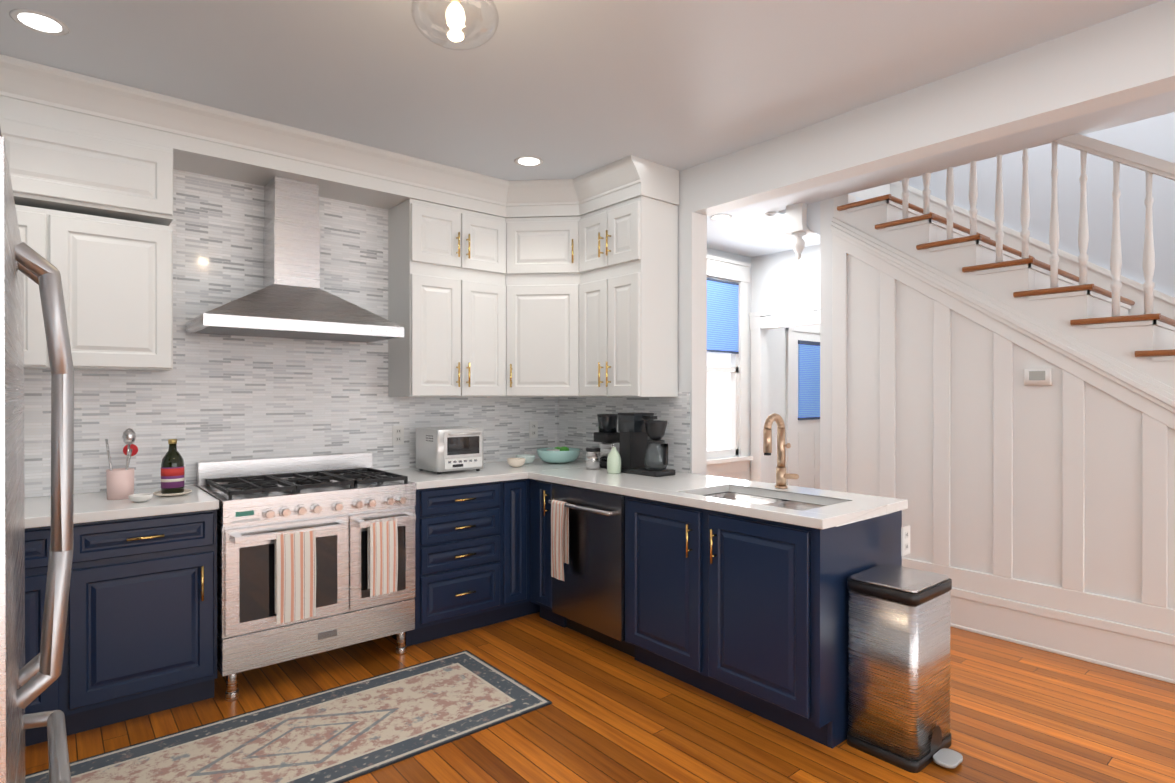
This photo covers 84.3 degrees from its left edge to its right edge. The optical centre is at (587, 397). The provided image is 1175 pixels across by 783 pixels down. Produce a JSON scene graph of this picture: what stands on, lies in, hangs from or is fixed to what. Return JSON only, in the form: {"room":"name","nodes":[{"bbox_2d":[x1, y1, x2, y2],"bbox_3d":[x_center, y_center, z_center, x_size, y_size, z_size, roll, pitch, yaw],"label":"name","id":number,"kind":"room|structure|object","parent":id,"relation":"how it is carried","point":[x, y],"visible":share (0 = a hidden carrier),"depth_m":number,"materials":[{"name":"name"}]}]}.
{"room":"kitchen","nodes":[
{"label":"kitchen","id":0,"kind":"room"},
{"bbox_2d":[24,169,785,497],"bbox_3d":[-0.210,-0.006,4.968,8.270,2.740,0.132,0,0,-40],"label":"wall","id":1,"kind":"structure","parent":0,"point":[208,397],"depth_m":3.54,"materials":[{"name":"white tile"}]},
{"bbox_2d":[0,54,19,229],"bbox_3d":[-2.765,-0.683,2.526,0.802,1.367,0.349,0,0,-40],"label":"upper cabinet","id":2,"kind":"object","parent":1,"relation":"attached to","point":[7,65],"depth_m":2.64,"materials":[{"name":"white wood"}]},
{"bbox_2d":[16,58,175,371],"bbox_3d":[-2.244,-0.685,2.960,0.553,1.367,0.349,0,0,-40],"label":"upper cabinet","id":3,"kind":"object","parent":1,"relation":"attached to","point":[96,158],"depth_m":2.84,"materials":[{"name":"white wood"}]},
{"bbox_2d":[186,176,403,342],"bbox_3d":[-1.538,-0.746,3.455,0.965,0.832,0.493,0,0,-40],"label":"range hood","id":4,"kind":"object","parent":1,"relation":"attached to","point":[291,299],"visible":1,"depth_m":3.43,"materials":[{"name":"silver metal"}]},
{"bbox_2d":[176,98,415,396],"bbox_3d":[-1.576,-0.687,3.516,1.185,1.367,0.349,0,0,-40],"label":"soffit","id":5,"kind":"object","parent":1,"relation":"attached to","point":[210,141],"depth_m":3.49,"materials":[{"name":"white"}]},
{"bbox_2d":[392,425,403,444],"bbox_3d":[-1.187,0.237,4.068,0.074,0.120,0.008,0,0,-40],"label":"electrical outlet","id":6,"kind":"object","parent":1,"relation":"attached to","point":[397,435],"visible":1,"depth_m":4.07,"materials":[{"name":"white plastic"}]},
{"bbox_2d":[416,158,511,396],"bbox_3d":[-0.872,-0.689,4.103,0.648,1.367,0.349,0,0,-40],"label":"upper cabinet","id":7,"kind":"object","parent":1,"relation":"attached to","point":[497,287],"depth_m":3.98,"materials":[{"name":"white wood"}]},
{"bbox_2d":[529,421,537,437],"bbox_3d":[-0.394,0.235,4.729,0.074,0.120,0.008,0,0,-40],"label":"electrical outlet","id":8,"kind":"object","parent":1,"relation":"attached to","point":[533,429],"visible":1,"depth_m":4.73,"materials":[{"name":"white plastic"}]},
{"bbox_2d":[508,274,579,396],"bbox_3d":[-0.289,-0.366,4.182,0.345,0.714,0.345,0,0,-40],"label":"upper cabinet","id":9,"kind":"object","parent":1,"relation":"attached to","point":[544,313],"depth_m":4.17,"materials":[{"name":"white wood"}]},
{"bbox_2d":[508,206,579,277],"bbox_3d":[-0.289,-0.966,4.179,0.345,0.335,0.345,0,0,-40],"label":"upper cabinet","id":10,"kind":"object","parent":1,"relation":"attached to","point":[546,243],"depth_m":4.17,"materials":[{"name":"white wood"}]},
{"bbox_2d":[706,255,752,475],"bbox_3d":[1.180,-0.290,6.057,1.020,2.020,0.145,0,0,-40],"label":"window","id":11,"kind":"structure","parent":1,"relation":"in","point":[727,368],"depth_m":6.21,"materials":[{"name":"white"}]},
{"bbox_2d":[0,0,1174,257],"bbox_3d":[2.065,-1.719,2.231,8.270,0.714,7.240,0,0,-40],"label":"ceiling","id":12,"kind":"structure","parent":0,"point":[552,88],"depth_m":2.69,"materials":[{"name":"white paint"}]},
{"bbox_2d":[411,0,498,49],"bbox_3d":[-0.404,-1.227,1.985,0.262,0.276,0.262,0,0,-40],"label":"globe ceiling light","id":13,"kind":"object","parent":12,"relation":"attached to","point":[455,15],"visible":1,"depth_m":1.98,"materials":[{"name":"clear glass"}]},
{"bbox_2d":[693,0,1174,215],"bbox_3d":[2.494,-1.229,1.725,0.140,0.270,5.670,0,0,-40],"label":"header beam","id":14,"kind":"structure","parent":12,"relation":"attached to","point":[1122,59],"depth_m":2.72,"materials":[{"name":"white paint"}]},
{"bbox_2d":[25,612,1174,782],"bbox_3d":[1.874,1.403,2.408,8.350,0.060,7.900,0,0,-40],"label":"floor","id":15,"kind":"structure","parent":0,"point":[1019,713],"depth_m":2.72,"materials":[{"name":"brown wood"}]},
{"bbox_2d":[0,129,73,782],"bbox_3d":[-1.314,0.502,0.954,0.893,1.752,0.910,0,0,-40],"label":"refrigerator","id":16,"kind":"object","parent":15,"relation":"on","point":[23,686],"visible":1,"depth_m":1.16,"materials":[{"name":"silver metal"}]},
{"bbox_2d":[25,479,539,746],"bbox_3d":[-1.531,0.933,3.370,3.942,0.874,0.654,0,0,-40],"label":"base cabinet","id":17,"kind":"object","parent":15,"relation":"on","point":[141,632],"depth_m":2.80,"materials":[{"name":"blue wood"}]},
{"bbox_2d":[25,485,218,528],"bbox_3d":[-2.443,0.477,2.616,1.578,0.040,0.641,0,0,-40],"label":"countertop","id":18,"kind":"structure","parent":17,"relation":"on","point":[88,507],"depth_m":2.77,"materials":[{"name":"white stone"}]},
{"bbox_2d":[105,428,137,499],"bbox_3d":[-2.152,0.298,3.004,0.140,0.314,0.278,0,0,-40],"label":"utensil crock","id":19,"kind":"object","parent":18,"relation":"on","point":[120,483],"visible":0.96,"depth_m":2.91,"materials":[{"name":"pink ceramic"}]},
{"bbox_2d":[128,493,152,501],"bbox_3d":[-1.953,0.440,2.836,0.090,0.030,0.090,0,0,-40],"label":"bowl","id":20,"kind":"object","parent":18,"relation":"on","point":[142,497],"visible":1,"depth_m":2.81,"materials":[{"name":"white ceramic"}]},
{"bbox_2d":[153,439,191,496],"bbox_3d":[-1.932,0.325,3.022,0.156,0.260,0.156,0,0,-40],"label":"olive oil bottle","id":21,"kind":"object","parent":18,"relation":"on","point":[172,473],"visible":1,"depth_m":2.99,"materials":[{"name":"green glass"}]},
{"bbox_2d":[372,463,524,489],"bbox_3d":[-0.853,0.473,3.938,0.709,0.040,0.645,0,0,-40],"label":"countertop","id":22,"kind":"structure","parent":17,"relation":"on","point":[424,479],"depth_m":3.81,"materials":[{"name":"white stone"}]},
{"bbox_2d":[416,426,483,473],"bbox_3d":[-0.844,0.320,3.995,0.321,0.262,0.328,0,0,-40],"label":"toaster oven","id":23,"kind":"object","parent":22,"relation":"on","point":[439,450],"visible":1,"depth_m":3.89,"materials":[{"name":"silver metal"}]},
{"bbox_2d":[25,650,551,782],"bbox_3d":[-1.134,1.368,2.590,1.900,0.007,0.770,0,0,-40],"label":"rug","id":24,"kind":"object","parent":15,"relation":"on","point":[347,732],"visible":1,"depth_m":2.64,"materials":[{"name":"beige fabric"}]},
{"bbox_2d":[197,452,415,701],"bbox_3d":[-1.437,0.852,3.364,0.907,1.035,0.731,0,0,-40],"label":"range","id":25,"kind":"object","parent":15,"relation":"on","point":[315,554],"visible":0.96,"depth_m":3.14,"materials":[{"name":"silver metal"}]},
{"bbox_2d":[530,479,549,620],"bbox_3d":[-0.052,0.930,4.083,0.616,0.874,0.247,0,0,-40],"label":"base cabinet","id":26,"kind":"object","parent":15,"relation":"on","point":[539,490],"depth_m":3.88,"materials":[{"name":"blue wood"}]},
{"bbox_2d":[550,482,617,649],"bbox_3d":[0.255,0.931,3.765,0.680,0.874,0.650,0,0,-40],"label":"base cabinet","id":27,"kind":"object","parent":15,"relation":"on","point":[557,619],"depth_m":3.80,"materials":[{"name":"blue wood"}]},
{"bbox_2d":[548,483,624,641],"bbox_3d":[0.183,0.881,3.725,0.681,0.764,0.594,0,0,-40],"label":"dishwasher","id":28,"kind":"object","parent":27,"relation":"in","point":[588,554],"visible":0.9,"depth_m":3.52,"materials":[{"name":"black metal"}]},
{"bbox_2d":[618,492,825,741],"bbox_3d":[0.762,0.934,3.106,0.616,0.874,1.089,0,0,-40],"label":"base cabinet","id":29,"kind":"object","parent":15,"relation":"on","point":[750,614],"depth_m":2.82,"materials":[{"name":"blue wood"}]},
{"bbox_2d":[488,459,907,529],"bbox_3d":[0.324,0.474,3.652,0.736,0.040,2.592,0,0,-40],"label":"countertop","id":30,"kind":"structure","parent":29,"relation":"on","point":[691,490],"depth_m":3.16,"materials":[{"name":"white stone"}]},
{"bbox_2d":[507,458,525,466],"bbox_3d":[-0.463,0.424,4.219,0.120,0.052,0.120,0,0,-40],"label":"bowl","id":31,"kind":"object","parent":30,"relation":"on","point":[516,462],"visible":1,"depth_m":4.17,"materials":[{"name":"beige ceramic"}]},
{"bbox_2d":[516,454,534,463],"bbox_3d":[-0.423,0.422,4.429,0.132,0.055,0.132,0,0,-40],"label":"bowl","id":32,"kind":"object","parent":30,"relation":"on","point":[530,458],"visible":0.67,"depth_m":4.39,"materials":[{"name":"white ceramic"}]},
{"bbox_2d":[537,446,579,462],"bbox_3d":[-0.199,0.395,4.472,0.300,0.110,0.300,0,0,-40],"label":"bowl","id":33,"kind":"object","parent":30,"relation":"on","point":[564,454],"visible":1,"depth_m":4.37,"materials":[{"name":"teal ceramic"}]},
{"bbox_2d":[586,414,619,469],"bbox_3d":[0.085,0.279,4.148,0.257,0.344,0.140,0,0,-40],"label":"coffee grinder","id":34,"kind":"object","parent":30,"relation":"on","point":[607,436],"visible":0.88,"depth_m":4.13,"materials":[{"name":"black plastic"}]},
{"bbox_2d":[607,447,620,473],"bbox_3d":[0.159,0.375,3.878,0.086,0.154,0.086,0,0,-40],"label":"soap bottle","id":35,"kind":"object","parent":30,"relation":"on","point":[613,462],"visible":1,"depth_m":3.85,"materials":[{"name":"green ceramic"}]},
{"bbox_2d":[618,413,674,476],"bbox_3d":[0.351,0.273,3.854,0.165,0.357,0.328,0,0,-40],"label":"coffee maker","id":36,"kind":"object","parent":30,"relation":"on","point":[640,453],"visible":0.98,"depth_m":3.83,"materials":[{"name":"black plastic"}]},
{"bbox_2d":[705,493,824,510],"bbox_3d":[0.804,0.585,3.011,0.426,0.172,0.696,0,0,-40],"label":"sink","id":37,"kind":"object","parent":30,"relation":"in","point":[794,505],"visible":0.1,"depth_m":3.21,"materials":[{"name":"silver metal"}]},
{"bbox_2d":[763,413,798,488],"bbox_3d":[0.953,0.267,3.194,0.168,0.376,0.130,0,0,-40],"label":"faucet","id":38,"kind":"object","parent":30,"relation":"on","point":[782,475],"visible":1,"depth_m":3.23,"materials":[{"name":"brown metal"}]},
{"bbox_2d":[818,510,901,748],"bbox_3d":[0.805,0.934,3.104,0.680,0.874,1.071,0,0,-40],"label":"base cabinet","id":39,"kind":"object","parent":15,"relation":"on","point":[844,551],"depth_m":2.57,"materials":[{"name":"blue wood"}]},
{"bbox_2d":[901,525,909,555],"bbox_3d":[1.361,0.612,2.772,0.074,0.120,0.008,0,0,-40],"label":"outlet","id":40,"kind":"object","parent":39,"relation":"attached to","point":[905,540],"visible":1,"depth_m":2.76,"materials":[{"name":"white plastic"}]},
{"bbox_2d":[847,564,962,772],"bbox_3d":[1.262,1.041,2.541,0.338,0.664,0.359,0,0,-40],"label":"trash can","id":41,"kind":"object","parent":15,"relation":"on","point":[899,666],"visible":0.98,"depth_m":2.46,"materials":[{"name":"silver metal"}]},
{"bbox_2d":[837,194,1174,360],"bbox_3d":[3.345,0.037,3.166,0.949,2.664,4.025,0,0,-40],"label":"stairs","id":42,"kind":"structure","parent":15,"relation":"on","point":[1069,285],"depth_m":3.71,"materials":[{"name":"brown wood"}]},
{"bbox_2d":[902,134,1174,316],"bbox_3d":[2.884,-0.694,3.024,0.070,3.770,4.536,0,0,-40],"label":"stair railing","id":43,"kind":"object","parent":42,"relation":"on","point":[1150,166],"visible":0.65,"depth_m":3.37,"materials":[{"name":"white wood"}]},
{"bbox_2d":[557,167,706,474],"bbox_3d":[0.245,-0.004,4.408,0.137,2.740,1.334,0,0,-40],"label":"wall","id":44,"kind":"structure","parent":0,"point":[684,415],"depth_m":3.92,"materials":[{"name":"white paint"}]},
{"bbox_2d":[576,157,678,396],"bbox_3d":[0.244,-0.689,4.046,0.330,1.367,0.543,0,0,-40],"label":"upper cabinet","id":45,"kind":"object","parent":44,"relation":"attached to","point":[627,211],"depth_m":3.87,"materials":[{"name":"white wood"}]},
{"bbox_2d":[749,244,819,482],"bbox_3d":[2.100,-0.010,5.910,0.155,2.740,1.400,0,0,-40],"label":"wall","id":46,"kind":"structure","parent":0,"point":[785,289],"depth_m":6.21,"materials":[{"name":"white paint"}]},
{"bbox_2d":[786,325,819,488],"bbox_3d":[2.466,0.266,7.100,0.970,2.180,0.039,0,0,-40],"label":"exterior door","id":47,"kind":"structure","parent":46,"relation":"in","point":[803,398],"depth_m":6.96,"materials":[{"name":"white wood"}]},
{"bbox_2d":[765,201,819,259],"bbox_3d":[1.818,-1.184,4.986,1.025,0.385,0.448,0,0,-40],"label":"ceiling light","id":48,"kind":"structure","parent":0,"point":[802,219],"depth_m":4.61,"materials":[{"name":"white"}]},
{"bbox_2d":[850,183,889,199],"bbox_3d":[1.979,-1.781,4.827,0.870,0.610,0.100,0,0,-40],"label":"wall","id":49,"kind":"structure","parent":0,"point":[882,190],"depth_m":4.93,"materials":[{"name":"white paint"}]},
{"bbox_2d":[820,194,1174,608],"bbox_3d":[2.991,0.001,2.985,0.100,2.740,4.136,0,0,-40],"label":"wall","id":50,"kind":"structure","parent":0,"point":[1113,508],"depth_m":3.74,"materials":[{"name":"white paint"}]},
{"bbox_2d":[830,217,1174,683],"bbox_3d":[2.621,0.070,3.318,0.050,2.607,2.950,0,0,-40],"label":"trim","id":51,"kind":"structure","parent":50,"relation":"attached to","point":[1071,618],"depth_m":3.61,"materials":[{"name":"white wood"}]},
{"bbox_2d":[1024,368,1051,384],"bbox_3d":[2.452,-0.111,3.532,0.025,0.090,0.125,0,0,-40],"label":"thermostat","id":52,"kind":"object","parent":50,"relation":"attached to","point":[1038,376],"visible":0.92,"depth_m":3.52,"materials":[{"name":"white plastic"}]},
{"bbox_2d":[890,112,1174,319],"bbox_3d":[4.151,-0.208,3.062,0.148,3.742,5.600,0,0,-40],"label":"wall","id":53,"kind":"structure","parent":0,"point":[1154,136],"depth_m":4.12,"materials":[{"name":"white paint"}]}
]}

